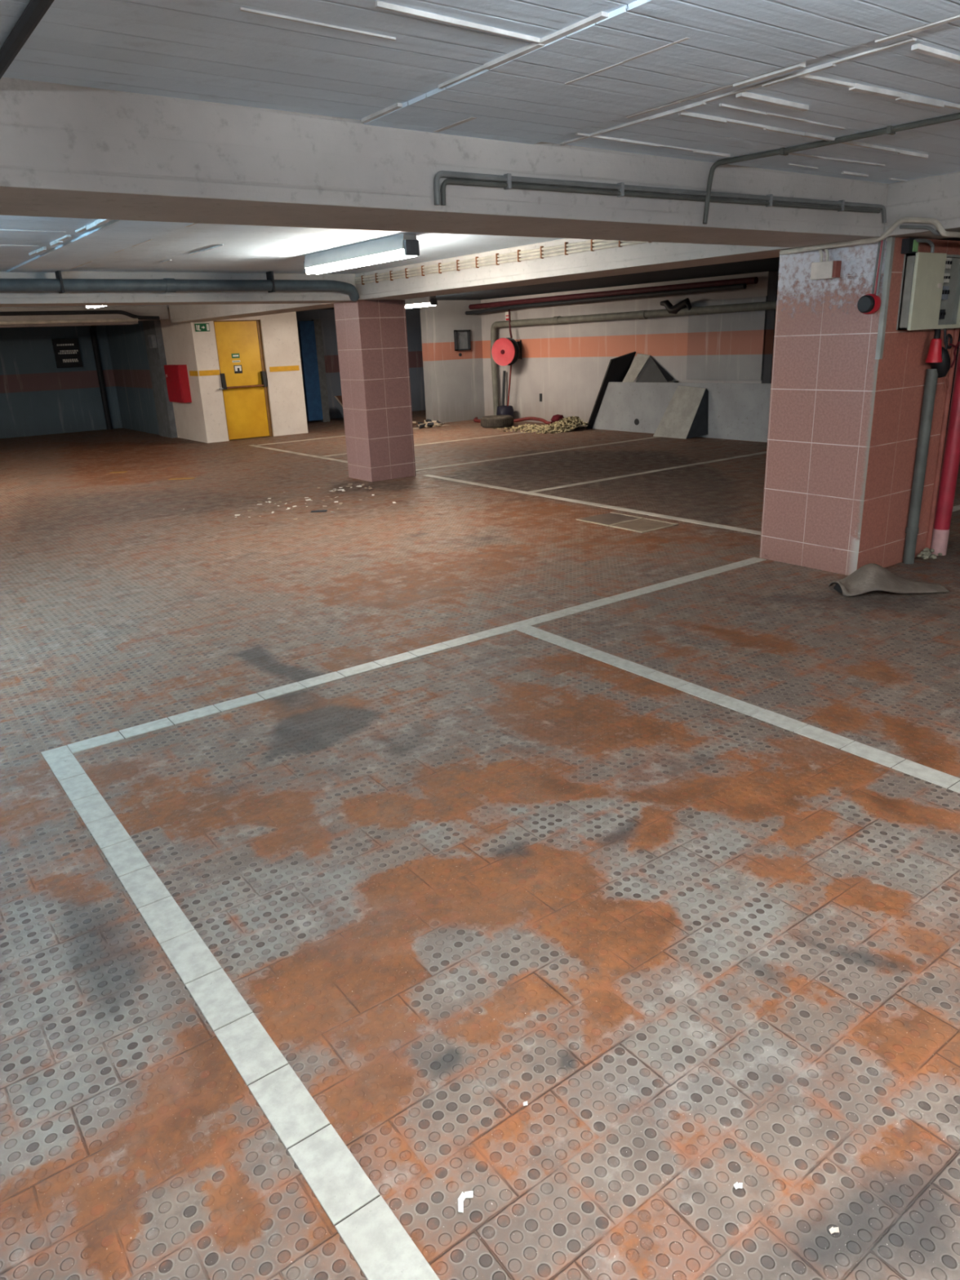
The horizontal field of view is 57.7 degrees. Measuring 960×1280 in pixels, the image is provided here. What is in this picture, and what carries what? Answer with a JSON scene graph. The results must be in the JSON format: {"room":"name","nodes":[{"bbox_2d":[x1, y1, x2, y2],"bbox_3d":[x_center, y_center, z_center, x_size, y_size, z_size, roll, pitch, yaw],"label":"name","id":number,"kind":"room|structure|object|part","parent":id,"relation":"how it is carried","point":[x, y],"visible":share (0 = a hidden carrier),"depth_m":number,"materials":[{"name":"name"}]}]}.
{"room":"parking garage","nodes":[
{"label":"parking garage","id":0,"kind":"room"},
{"bbox_2d":[0,324,122,438],"bbox_3d":[-11.852,-4.466,15.581,10.220,2.210,0.150,-16,23,-34],"label":"wall","id":1,"kind":"structure","parent":0,"point":[37,397],"depth_m":17.69,"materials":[{"name":"paint"}]},
{"bbox_2d":[51,337,82,368],"bbox_3d":[-8.373,-5.824,17.704,0.480,0.560,0.087,-16,23,-34],"label":"notice board","id":2,"kind":"object","parent":1,"relation":"attached to","point":[67,351],"visible":1,"depth_m":17.67,"materials":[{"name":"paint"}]},
{"bbox_2d":[89,325,112,429],"bbox_3d":[-7.864,-5.453,18.117,0.107,2.110,0.208,-16,23,-34],"label":"drain pipe","id":3,"kind":"object","parent":1,"relation":"attached to","point":[92,328],"visible":0.92,"depth_m":18.11,"materials":[{"name":"paint"}]},
{"bbox_2d":[105,320,159,435],"bbox_3d":[-6.848,-5.284,17.354,0.140,2.210,2.700,-16,23,-34],"label":"wall","id":4,"kind":"structure","parent":0,"point":[126,343],"depth_m":17.33,"materials":[{"name":"paint"}]},
{"bbox_2d":[142,320,177,438],"bbox_3d":[-5.839,-4.875,16.048,0.230,2.210,0.700,-16,23,-34],"label":"wall","id":5,"kind":"structure","parent":0,"point":[157,359],"depth_m":15.95,"materials":[{"name":"grey paint"}]},
{"bbox_2d":[147,334,157,347],"bbox_3d":[-5.869,-5.347,15.622,0.078,0.220,0.210,-16,23,-34],"label":"switch box","id":6,"kind":"object","parent":5,"relation":"attached to","point":[152,338],"visible":1,"depth_m":15.55,"materials":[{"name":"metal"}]},
{"bbox_3d":[-5.897,-5.339,15.604,0.010,0.180,0.170,-16,23,-34],"label":"lid","id":7,"kind":"part","parent":6,"relation":"part of","materials":[{"name":"grey plastic"}]},
{"bbox_2d":[160,308,307,443],"bbox_3d":[-4.683,-4.924,16.050,1.890,2.210,2.450,-16,23,-34],"label":"wall","id":8,"kind":"structure","parent":0,"point":[203,420],"depth_m":15.21,"materials":[{"name":"paint"}]},
{"bbox_2d":[164,364,191,403],"bbox_3d":[-5.304,-4.488,15.267,0.168,0.625,0.780,-16,23,-34],"label":"upper cabinet","id":9,"kind":"object","parent":8,"relation":"attached to","point":[176,375],"visible":1,"depth_m":15.06,"materials":[{"name":"red metal"}]},
{"bbox_3d":[-5.353,-4.474,15.233,0.014,0.575,0.720,-16,23,-34],"label":"door","id":10,"kind":"part","parent":9,"relation":"part of","materials":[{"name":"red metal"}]},
{"bbox_2d":[194,323,209,331],"bbox_3d":[-4.593,-5.171,14.429,0.240,0.125,0.028,-16,23,-34],"label":"exit sign","id":11,"kind":"object","parent":8,"relation":"attached to","point":[198,326],"visible":1,"depth_m":14.42,"materials":[{"name":"green plastic"}]},
{"bbox_2d":[213,320,272,440],"bbox_3d":[-4.113,-4.486,15.084,0.900,1.967,0.180,-16,23,-34],"label":"door","id":12,"kind":"structure","parent":8,"relation":"in","point":[239,344],"depth_m":15.10,"materials":[{"name":"yellow paint"}]},
{"bbox_2d":[189,365,299,376],"bbox_3d":[-4.092,-4.705,15.229,1.848,0.085,0.398,-16,23,-34],"label":"painted band","id":13,"kind":"object","parent":8,"relation":"attached to","point":[211,372],"visible":1,"depth_m":14.84,"materials":[{"name":"paint"}]},
{"bbox_2d":[296,307,425,421],"bbox_3d":[-2.428,-6.082,19.135,5.800,2.210,0.150,-16,23,-34],"label":"wall","id":14,"kind":"structure","parent":0,"point":[327,318],"depth_m":18.79,"materials":[{"name":"paint"}]},
{"bbox_2d":[419,299,484,422],"bbox_3d":[-0.433,-5.380,16.861,1.430,2.210,0.250,-16,23,-34],"label":"wall","id":15,"kind":"structure","parent":0,"point":[454,387],"depth_m":16.67,"materials":[{"name":"white paint"}]},
{"bbox_2d":[453,329,471,351],"bbox_3d":[-0.334,-5.713,16.618,0.330,0.370,0.080,-16,23,-34],"label":"wall frame","id":16,"kind":"object","parent":15,"relation":"attached to","point":[462,340],"visible":1,"depth_m":16.64,"materials":[{"name":"paint"}]},
{"bbox_3d":[-0.457,-5.679,16.534,0.025,0.370,0.080,-16,23,-34],"label":"frame rail","id":17,"kind":"part","parent":16,"relation":"part of","materials":[{"name":"metal"}]},
{"bbox_3d":[-0.341,-5.876,16.562,0.330,0.025,0.080,-16,23,-34],"label":"frame rail","id":18,"kind":"part","parent":16,"relation":"part of","materials":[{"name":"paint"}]},
{"bbox_3d":[-0.354,-5.721,16.643,0.290,0.330,0.015,-16,23,-34],"label":"plate","id":19,"kind":"part","parent":16,"relation":"part of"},
{"bbox_3d":[-0.212,-5.747,16.703,0.025,0.370,0.080,-16,23,-34],"label":"frame rail","id":20,"kind":"part","parent":16,"relation":"part of","materials":[{"name":"metal"}]},
{"bbox_2d":[0,409,959,1279],"bbox_3d":[-1.794,-1.517,9.218,18.000,0.001,25.000,-16,23,-34],"label":"floor","id":21,"kind":"structure","parent":0,"point":[707,947],"depth_m":2.62,"materials":[{"name":"grey tile"}]},
{"bbox_2d":[109,471,127,473],"bbox_3d":[-4.841,-2.247,11.678,0.219,0.008,0.100,0,19,7],"label":"paint mark","id":22,"kind":"object","parent":21,"relation":"on","point":[122,471],"visible":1,"depth_m":11.68,"materials":[{"name":"paint"}]},
{"bbox_2d":[168,477,195,479],"bbox_3d":[-3.705,-2.006,10.842,0.320,0.008,0.100,-1,19,3],"label":"paint mark","id":23,"kind":"object","parent":21,"relation":"on","point":[182,477],"visible":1,"depth_m":10.84,"materials":[{"name":"paint"}]},
{"bbox_2d":[183,483,396,519],"bbox_3d":[-1.839,-1.409,8.904,2.030,0.024,1.694,-16,23,-34],"label":"flakes","id":24,"kind":"object","parent":21,"relation":"on","point":[343,490],"visible":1,"depth_m":8.99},
{"bbox_2d":[248,444,347,462],"bbox_3d":[-2.399,-2.642,12.577,0.090,0.023,4.586,-16,23,-34],"label":"painted line","id":25,"kind":"object","parent":21,"relation":"on","point":[274,449],"depth_m":12.84,"materials":[{"name":"white paint"}]},
{"bbox_2d":[311,510,327,512],"bbox_3d":[-1.536,-1.231,8.328,0.154,0.013,0.028,-2,19,1],"label":"debris piece","id":26,"kind":"object","parent":21,"relation":"on","point":[312,511],"visible":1,"depth_m":8.32,"materials":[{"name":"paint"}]},
{"bbox_2d":[311,319,330,422],"bbox_3d":[-3.261,-5.499,17.868,0.160,2.000,0.120,-16,23,-34],"label":"post","id":27,"kind":"object","parent":21,"relation":"on","point":[317,326],"visible":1,"depth_m":17.81,"materials":[{"name":"metal"}]},
{"bbox_2d":[297,320,323,421],"bbox_3d":[-3.434,-5.451,17.704,0.320,1.930,0.050,-16,23,-34],"label":"door","id":28,"kind":"structure","parent":27,"relation":"attached to","point":[306,328],"depth_m":17.67,"materials":[{"name":"blue metal"}]},
{"bbox_2d":[334,395,342,407],"bbox_3d":[-2.628,-4.753,17.911,0.649,0.514,0.371,15,26,41],"label":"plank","id":29,"kind":"object","parent":21,"relation":"on","point":[339,398],"visible":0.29,"depth_m":17.90,"materials":[{"name":"brown wood"}]},
{"bbox_2d":[257,424,448,445],"bbox_3d":[-2.122,-3.611,15.353,3.796,0.024,0.090,-16,23,-34],"label":"painted line","id":30,"kind":"object","parent":21,"relation":"on","point":[445,424],"depth_m":14.81,"materials":[{"name":"white paint"}]},
{"bbox_2d":[333,299,415,481],"bbox_3d":[-1.202,-2.867,10.072,0.600,1.947,0.550,-16,23,-34],"label":"pillar","id":31,"kind":"structure","parent":21,"relation":"on","point":[371,335],"depth_m":9.86,"materials":[{"name":"pink tile"}]},
{"bbox_2d":[412,418,444,428],"bbox_3d":[-0.972,-4.044,16.300,0.717,0.148,0.837,-16,23,-34],"label":"litter","id":32,"kind":"object","parent":21,"relation":"on","point":[428,423],"visible":0.97,"depth_m":16.18,"materials":[{"name":"brown wood"}]},
{"bbox_2d":[323,431,536,456],"bbox_3d":[-0.361,-3.148,13.800,4.696,0.024,0.090,-16,23,-34],"label":"painted line","id":33,"kind":"object","parent":21,"relation":"on","point":[532,431],"depth_m":13.77,"materials":[{"name":"white paint"}]},
{"bbox_2d":[457,1191,473,1213],"bbox_3d":[-0.030,1.030,1.602,0.021,0.008,0.046,9,22,31],"label":"paper scrap","id":34,"kind":"object","parent":21,"relation":"on","point":[468,1194],"visible":1,"depth_m":1.61,"materials":[{"name":"white paper"}]},
{"bbox_2d":[480,414,513,427],"bbox_3d":[0.307,-3.928,15.679,0.592,0.180,0.592,-16,23,-34],"label":"tyre","id":35,"kind":"object","parent":21,"relation":"on","point":[500,420],"visible":1,"depth_m":15.46,"materials":[{"name":"grey rubber"}]},
{"bbox_2d":[496,405,514,417],"bbox_3d":[0.467,-4.254,16.422,0.328,0.300,0.320,-5,19,-8],"label":"bag","id":36,"kind":"object","parent":35,"relation":"on","point":[501,410],"visible":0.56,"depth_m":16.29,"materials":[{"name":"black plastic"}]},
{"bbox_2d":[40,557,959,1279],"bbox_3d":[1.742,0.624,2.611,4.561,0.025,5.625,-16,23,-34],"label":"floor marking","id":37,"kind":"object","parent":21,"relation":"on","point":[379,1243],"depth_m":2.28,"materials":[{"name":"white paint"}]},
{"bbox_2d":[501,370,506,405],"bbox_3d":[0.446,-4.657,16.610,0.122,0.904,0.055,-5,19,-9],"label":"rod","id":38,"kind":"object","parent":21,"relation":"on","point":[504,371],"visible":0.66,"depth_m":16.55,"materials":[{"name":"paint"}]},
{"bbox_2d":[473,417,552,424],"bbox_3d":[0.443,-4.106,16.254,0.456,0.132,2.160,-17,24,-36],"label":"fire hose","id":39,"kind":"object","parent":21,"relation":"on","point":[475,420],"visible":0.69,"depth_m":15.88,"materials":[{"name":"red rubber"}]},
{"bbox_2d":[415,436,660,471],"bbox_3d":[0.981,-2.581,11.994,4.596,0.024,0.090,-16,23,-34],"label":"floor marking","id":40,"kind":"object","parent":21,"relation":"on","point":[652,437],"depth_m":11.79,"materials":[{"name":"white paint"}]},
{"bbox_2d":[493,416,589,434],"bbox_3d":[1.055,-3.736,15.003,1.334,0.218,1.684,-16,23,-34],"label":"heap","id":41,"kind":"object","parent":21,"relation":"on","point":[565,424],"visible":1,"depth_m":14.66,"materials":[{"name":"stone"}]},
{"bbox_2d":[550,414,564,422],"bbox_3d":[1.384,-3.920,15.479,0.244,0.170,0.260,-6,19,-11],"label":"rag","id":42,"kind":"object","parent":41,"relation":"on","point":[555,418],"visible":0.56,"depth_m":15.38,"materials":[{"name":"red fabric"}]},
{"bbox_2d":[422,451,766,534],"bbox_3d":[2.698,-1.834,9.622,4.598,0.024,5.176,-16,23,-34],"label":"floor marking","id":43,"kind":"object","parent":21,"relation":"on","point":[705,523],"depth_m":8.87,"materials":[{"name":"white paint"}]},
{"bbox_2d":[586,351,635,428],"bbox_3d":[2.135,-4.071,14.276,0.286,1.222,0.860,-16,23,-34],"label":"board","id":44,"kind":"object","parent":21,"relation":"on","point":[618,367],"visible":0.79,"depth_m":14.08,"materials":[{"name":"plastic"}]},
{"bbox_2d":[576,511,679,533],"bbox_3d":[1.228,-0.986,7.319,0.430,0.018,0.768,-16,23,-34],"label":"floor hatch","id":45,"kind":"object","parent":21,"relation":"on","point":[625,522],"visible":1,"depth_m":7.29,"materials":[{"name":"grey metal"}]},
{"bbox_3d":[1.110,-1.032,7.472,0.390,0.015,0.370,-16,23,-34],"label":"plate","id":46,"kind":"part","parent":45,"relation":"part of","materials":[{"name":"grey metal"}]},
{"bbox_3d":[1.115,-1.032,7.464,0.430,0.018,0.388,-16,23,-34],"label":"frame","id":47,"kind":"part","parent":45,"relation":"part of","materials":[{"name":"grey metal"}]},
{"bbox_3d":[1.342,-0.939,7.173,0.390,0.015,0.350,-16,23,-34],"label":"plate","id":48,"kind":"part","parent":45,"relation":"part of","materials":[{"name":"grey metal"}]},
{"bbox_3d":[1.347,-0.938,7.165,0.430,0.018,0.368,-16,23,-34],"label":"frame","id":49,"kind":"part","parent":45,"relation":"part of","materials":[{"name":"grey metal"}]},
{"bbox_2d":[653,385,708,439],"bbox_3d":[2.979,-3.382,12.933,0.285,0.730,0.816,-16,23,-34],"label":"concrete slab","id":50,"kind":"object","parent":21,"relation":"on","point":[686,415],"visible":1,"depth_m":12.84,"materials":[{"name":"paint"}]},
{"bbox_2d":[592,382,771,442],"bbox_3d":[3.071,-3.512,13.222,0.230,0.780,3.700,-16,23,-34],"label":"wall","id":51,"kind":"structure","parent":21,"relation":"on","point":[736,411],"depth_m":12.73,"materials":[{"name":"paint"}]},
{"bbox_2d":[622,353,649,382],"bbox_3d":[2.469,-4.303,13.830,0.152,0.455,0.470,-16,23,-34],"label":"board","id":52,"kind":"object","parent":51,"relation":"on","point":[640,360],"visible":1,"depth_m":13.82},
{"bbox_2d":[634,418,639,425],"bbox_3d":[2.490,-3.467,13.867,0.008,0.098,0.100,-16,23,-34],"label":"wall socket","id":53,"kind":"object","parent":51,"relation":"attached to","point":[636,421],"visible":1,"depth_m":13.86,"materials":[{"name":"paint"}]},
{"bbox_2d":[635,355,673,382],"bbox_3d":[2.709,-4.191,13.537,0.142,0.415,0.700,-16,23,-34],"label":"board","id":54,"kind":"object","parent":51,"relation":"on","point":[651,371],"visible":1,"depth_m":13.56,"materials":[{"name":"paint"}]},
{"bbox_2d":[733,1182,742,1189],"bbox_3d":[0.476,1.006,1.609,0.017,0.008,0.009,-3,19,-2],"label":"paper scrap","id":55,"kind":"object","parent":21,"relation":"on","point":[736,1185],"visible":1,"depth_m":1.61,"materials":[{"name":"white paper"}]},
{"bbox_2d":[828,1226,839,1234],"bbox_3d":[0.618,1.030,1.522,0.018,0.008,0.008,-4,19,-6],"label":"paper scrap","id":56,"kind":"object","parent":21,"relation":"on","point":[836,1229],"visible":1,"depth_m":1.52,"materials":[{"name":"white paper"}]},
{"bbox_2d":[759,236,959,575],"bbox_3d":[2.444,-1.495,5.657,0.850,1.947,0.720,-16,23,-34],"label":"pillar","id":57,"kind":"structure","parent":21,"relation":"on","point":[844,421],"depth_m":5.39,"materials":[{"name":"tile"}]},
{"bbox_2d":[810,248,841,279],"bbox_3d":[2.038,-2.223,5.132,0.055,0.183,0.163,-16,23,-34],"label":"junction box","id":58,"kind":"object","parent":57,"relation":"attached to","point":[827,269],"visible":1,"depth_m":5.12,"materials":[{"name":"beige plastic"}]},
{"bbox_2d":[857,240,884,314],"bbox_3d":[2.209,-2.047,4.930,0.084,0.387,0.110,-16,23,-34],"label":"fire alarm","id":59,"kind":"object","parent":57,"relation":"attached to","point":[868,304],"visible":0.95,"depth_m":4.93,"materials":[{"name":"red plastic"}]},
{"bbox_2d":[875,236,895,359],"bbox_3d":[2.295,-1.930,4.944,0.032,0.645,0.028,-16,23,-34],"label":"guard","id":60,"kind":"object","parent":57,"relation":"attached to","point":[891,241],"visible":1,"depth_m":4.93,"materials":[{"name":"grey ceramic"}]},
{"bbox_2d":[900,237,918,253],"bbox_3d":[2.420,-2.218,4.910,0.090,0.078,0.051,-16,23,-34],"label":"exit sign","id":61,"kind":"object","parent":57,"relation":"attached to","point":[908,246],"visible":0.96,"depth_m":4.89,"materials":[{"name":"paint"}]},
{"bbox_2d":[902,368,937,564],"bbox_3d":[2.791,-1.083,5.537,0.078,1.220,0.078,-16,23,-34],"label":"conduit","id":62,"kind":"object","parent":57,"relation":"attached to","point":[912,530],"visible":1,"depth_m":5.51,"materials":[{"name":"grey plastic"}]},
{"bbox_2d":[914,238,934,253],"bbox_3d":[2.485,-2.223,4.917,0.201,0.078,0.034,-8,20,-16],"label":"conduit","id":63,"kind":"object","parent":57,"relation":"attached to","point":[930,242],"visible":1,"depth_m":4.91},
{"bbox_2d":[896,252,959,330],"bbox_3d":[2.682,-2.050,5.137,0.614,0.413,0.095,-16,23,-34],"label":"electrical box","id":64,"kind":"object","parent":57,"relation":"attached to","point":[930,293],"visible":1,"depth_m":5.03,"materials":[{"name":"grey metal"}]},
{"bbox_2d":[924,328,959,391],"bbox_3d":[2.801,-1.710,5.311,0.291,0.392,0.109,-19,25,-39],"label":"plug","id":65,"kind":"object","parent":64,"relation":"hanging from","point":[938,356],"visible":0.99,"depth_m":5.27,"materials":[{"name":"red plastic"}]},
{"bbox_2d":[930,346,950,377],"bbox_3d":[2.810,-1.696,5.324,0.125,0.182,0.110,-16,23,-34],"label":"socket","id":66,"kind":"object","parent":65,"relation":"attached to","point":[943,367],"depth_m":5.29,"materials":[{"name":"black plastic"}]},
{"bbox_3d":[2.830,-1.893,5.265,0.305,0.022,0.020,-16,23,-34],"label":"sill rail","id":67,"kind":"part","parent":64,"relation":"part of","materials":[{"name":"beige metal"}]},
{"bbox_3d":[2.916,-2.106,5.273,0.018,0.395,0.016,-16,23,-34],"label":"frame rail","id":68,"kind":"part","parent":64,"relation":"part of","materials":[{"name":"beige metal"}]},
{"bbox_2d":[925,328,959,549],"bbox_3d":[2.997,-1.499,5.605,0.036,1.945,0.036,-16,23,-34],"label":"conduit","id":69,"kind":"object","parent":57,"relation":"attached to","point":[956,331],"visible":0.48,"depth_m":5.67,"materials":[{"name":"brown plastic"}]},
{"bbox_2d":[828,563,949,596],"bbox_3d":[2.421,-0.385,5.199,0.641,0.142,0.370,-4,19,-4],"label":"rubber mat","id":70,"kind":"object","parent":21,"relation":"on","point":[869,577],"visible":1,"depth_m":5.10,"materials":[{"name":"grey rubber"}]},
{"bbox_2d":[916,546,942,559],"bbox_3d":[2.987,-0.572,5.803,0.197,0.072,0.096,-16,23,-34],"label":"rubble","id":71,"kind":"object","parent":21,"relation":"on","point":[926,553],"visible":1,"depth_m":5.79,"materials":[{"name":"stone"}]},
{"bbox_2d":[930,341,959,555],"bbox_3d":[3.091,-1.276,5.693,0.127,1.462,0.101,-16,23,-34],"label":"standpipe","id":72,"kind":"object","parent":21,"relation":"on","point":[951,458],"visible":0.91,"depth_m":5.72,"materials":[{"name":"red metal"}]},
{"bbox_2d":[952,504,959,511],"bbox_3d":[4.754,-1.307,7.849,4.096,0.024,0.100,-16,23,-34],"label":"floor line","id":73,"kind":"structure","parent":21,"relation":"on","point":[957,508],"depth_m":7.32,"materials":[{"name":"white paint"}]},
{"bbox_2d":[0,0,959,309],"bbox_3d":[-1.883,-3.669,8.476,18.000,0.164,25.000,-16,23,-34],"label":"ceiling","id":74,"kind":"structure","parent":0,"point":[209,51],"depth_m":2.51,"materials":[{"name":"paint"}]},
{"bbox_2d":[0,0,54,79],"bbox_3d":[0.161,-0.883,0.423,0.034,0.032,4.880,-16,23,-34],"label":"cable","id":75,"kind":"object","parent":74,"relation":"attached to","point":[34,11],"visible":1,"depth_m":1.92,"materials":[{"name":"paint"}]},
{"bbox_2d":[0,305,168,327],"bbox_3d":[-9.155,-4.218,11.525,9.950,0.285,0.400,-16,23,-34],"label":"beam","id":76,"kind":"structure","parent":74,"relation":"attached to","point":[162,311],"depth_m":13.40,"materials":[{"name":"paint"}]},
{"bbox_2d":[0,310,159,319],"bbox_3d":[-9.004,-4.114,11.258,9.651,0.157,0.060,-16,23,-34],"label":"drain pipe","id":77,"kind":"object","parent":76,"relation":"attached to","point":[75,312],"visible":0.97,"depth_m":13.23,"materials":[{"name":"metal"}]},
{"bbox_2d":[85,305,106,307],"bbox_3d":[-4.432,-3.978,10.150,0.136,0.173,0.910,-16,23,-34],"label":"lamp","id":78,"kind":"object","parent":74,"relation":"attached to","point":[104,305],"visible":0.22,"depth_m":10.36,"materials":[{"name":"plastic"}]},
{"bbox_2d":[0,270,356,306],"bbox_3d":[-5.463,-2.732,6.771,9.950,0.285,0.500,-16,23,-34],"label":"beam","id":79,"kind":"structure","parent":74,"relation":"attached to","point":[7,299],"depth_m":8.25,"materials":[{"name":"paint"}]},
{"bbox_2d":[0,270,359,301],"bbox_3d":[-5.207,-2.634,6.508,9.824,0.279,0.204,-16,23,-34],"label":"drain pipe","id":80,"kind":"object","parent":74,"relation":"hanging from","point":[59,284],"visible":0.99,"depth_m":8.05,"materials":[{"name":"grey plastic"}]},
{"bbox_2d":[303,233,419,274],"bbox_3d":[-0.944,-2.937,6.670,0.136,0.143,1.600,-16,23,-34],"label":"lamp","id":81,"kind":"object","parent":74,"relation":"attached to","point":[403,246],"visible":1,"depth_m":6.50,"materials":[{"name":"plastic"}]},
{"bbox_2d":[404,295,437,308],"bbox_3d":[-1.154,-5.411,13.944,0.136,0.193,1.510,-16,23,-34],"label":"lamp","id":82,"kind":"object","parent":74,"relation":"attached to","point":[432,300],"visible":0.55,"depth_m":13.56,"materials":[{"name":"plastic"}]},
{"bbox_2d":[0,76,888,248],"bbox_3d":[-1.917,-1.318,2.247,10.000,0.285,0.560,-16,23,-34],"label":"beam","id":83,"kind":"structure","parent":74,"relation":"attached to","point":[67,151],"depth_m":2.99,"materials":[{"name":"paint"}]},
{"bbox_2d":[433,170,886,222],"bbox_3d":[1.024,-1.970,3.945,2.970,0.141,0.030,-16,23,-34],"label":"conduit","id":84,"kind":"object","parent":83,"relation":"attached to","point":[508,180],"visible":1,"depth_m":3.63,"materials":[{"name":"grey plastic"}]},
{"bbox_2d":[779,217,959,255],"bbox_3d":[2.660,-2.435,5.295,1.382,0.120,1.046,-16,23,-34],"label":"conduit","id":85,"kind":"object","parent":83,"relation":"attached to","point":[936,223],"visible":1,"depth_m":4.73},
{"bbox_2d":[0,0,959,269],"bbox_3d":[-0.449,-2.071,3.897,9.024,0.031,4.459,10,22,31],"label":"ridges","id":86,"kind":"object","parent":74,"relation":"attached to","point":[536,42],"visible":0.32,"depth_m":2.71,"materials":[{"name":"white metal"}]},
{"bbox_2d":[168,171,959,322],"bbox_3d":[0.882,-3.050,6.931,0.550,0.282,19.040,-16,23,-34],"label":"beam","id":87,"kind":"structure","parent":74,"relation":"attached to","point":[936,197],"depth_m":6.74,"materials":[{"name":"paint"}]},
{"bbox_2d":[354,239,652,284],"bbox_3d":[0.262,-3.185,7.255,0.026,0.090,5.340,-16,23,-34],"label":"cable tray","id":88,"kind":"object","parent":87,"relation":"attached to","point":[592,245],"visible":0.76,"depth_m":7.37,"materials":[{"name":"beige metal"}]},
{"bbox_2d":[702,112,959,223],"bbox_3d":[2.157,-1.645,2.721,0.106,0.258,3.396,-18,24,-38],"label":"conduit","id":89,"kind":"object","parent":74,"relation":"attached to","point":[890,130],"visible":1,"depth_m":3.56,"materials":[{"name":"grey plastic"}]},
{"bbox_2d":[480,271,777,426],"bbox_3d":[2.067,-4.709,14.617,0.200,2.210,6.490,-16,23,-34],"label":"wall","id":90,"kind":"structure","parent":0,"point":[566,363],"depth_m":14.84,"materials":[{"name":"white paint"}]},
{"bbox_2d":[491,337,519,405],"bbox_3d":[0.555,-4.860,16.167,0.484,1.410,0.507,10,22,31],"label":"hose reel","id":91,"kind":"object","parent":90,"relation":"attached to","point":[504,351],"visible":0.98,"depth_m":15.85,"materials":[{"name":"red metal"}]},
{"bbox_2d":[505,311,511,320],"bbox_3d":[0.522,-5.991,16.140,0.020,0.160,0.160,-16,23,-34],"label":"sign","id":92,"kind":"object","parent":90,"relation":"attached to","point":[506,313],"visible":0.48,"depth_m":16.15,"materials":[{"name":"white plastic"}]},
{"bbox_2d":[520,339,521,359],"bbox_3d":[0.753,-5.351,16.069,0.015,0.340,0.030,-16,23,-34],"label":"wall bracket","id":93,"kind":"object","parent":90,"relation":"attached to","point":[520,340],"visible":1,"depth_m":16.06,"materials":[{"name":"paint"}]},
{"bbox_2d":[539,393,542,401],"bbox_3d":[1.110,-4.427,15.925,0.015,0.140,0.060,-16,23,-34],"label":"wall socket","id":94,"kind":"object","parent":90,"relation":"attached to","point":[540,394],"visible":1,"depth_m":15.92,"materials":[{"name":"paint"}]},
{"bbox_2d":[465,283,746,315],"bbox_3d":[1.659,-5.484,14.143,0.089,0.122,6.341,-16,23,-34],"label":"conduit","id":95,"kind":"object","parent":90,"relation":"attached to","point":[735,286],"visible":1,"depth_m":13.49,"materials":[{"name":"metal"}]},
{"bbox_2d":[468,276,758,337],"bbox_3d":[1.783,-5.318,14.226,0.124,0.653,6.441,-16,23,-34],"label":"pipe","id":96,"kind":"object","parent":90,"relation":"attached to","point":[753,280],"visible":0.96,"depth_m":13.65,"materials":[{"name":"metal"}]},
{"bbox_2d":[686,296,767,380],"bbox_3d":[3.511,-4.301,12.508,0.040,1.100,1.340,-16,23,-34],"label":"wall panel","id":97,"kind":"object","parent":90,"relation":"attached to","point":[723,346],"visible":0.93,"depth_m":12.47,"materials":[{"name":"white paint"}]},
{"bbox_2d":[490,297,776,415],"bbox_3d":[2.186,-4.407,14.133,0.160,1.949,6.582,-16,23,-34],"label":"drain pipe","id":98,"kind":"object","parent":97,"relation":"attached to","point":[678,309],"visible":0.81,"depth_m":13.54,"materials":[{"name":"grey plastic"}]},
{"bbox_2d":[770,276,777,383],"bbox_3d":[4.437,-4.384,13.391,2.100,2.210,0.150,-16,23,-34],"label":"wall","id":99,"kind":"structure","parent":0,"point":[777,277],"depth_m":13.23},
{"bbox_2d":[946,329,959,430],"bbox_3d":[7.350,-3.827,11.425,0.150,2.210,18.600,-16,23,-34],"label":"wall","id":100,"kind":"structure","parent":0,"point":[959,330],"depth_m":12.28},
{"bbox_3d":[-9.119,-0.529,3.838,0.150,2.210,25.000,-16,23,-34],"label":"wall","id":101,"kind":"structure","parent":0,"visible":0},
{"bbox_2d":[0,318,137,324],"bbox_3d":[-8.955,-3.892,10.869,9.200,0.046,0.048,-16,23,-34],"label":"conduit","id":102,"kind":"object","parent":101,"relation":"attached to","point":[76,321],"visible":1,"depth_m":12.84,"materials":[{"name":"metal"}]}
]}

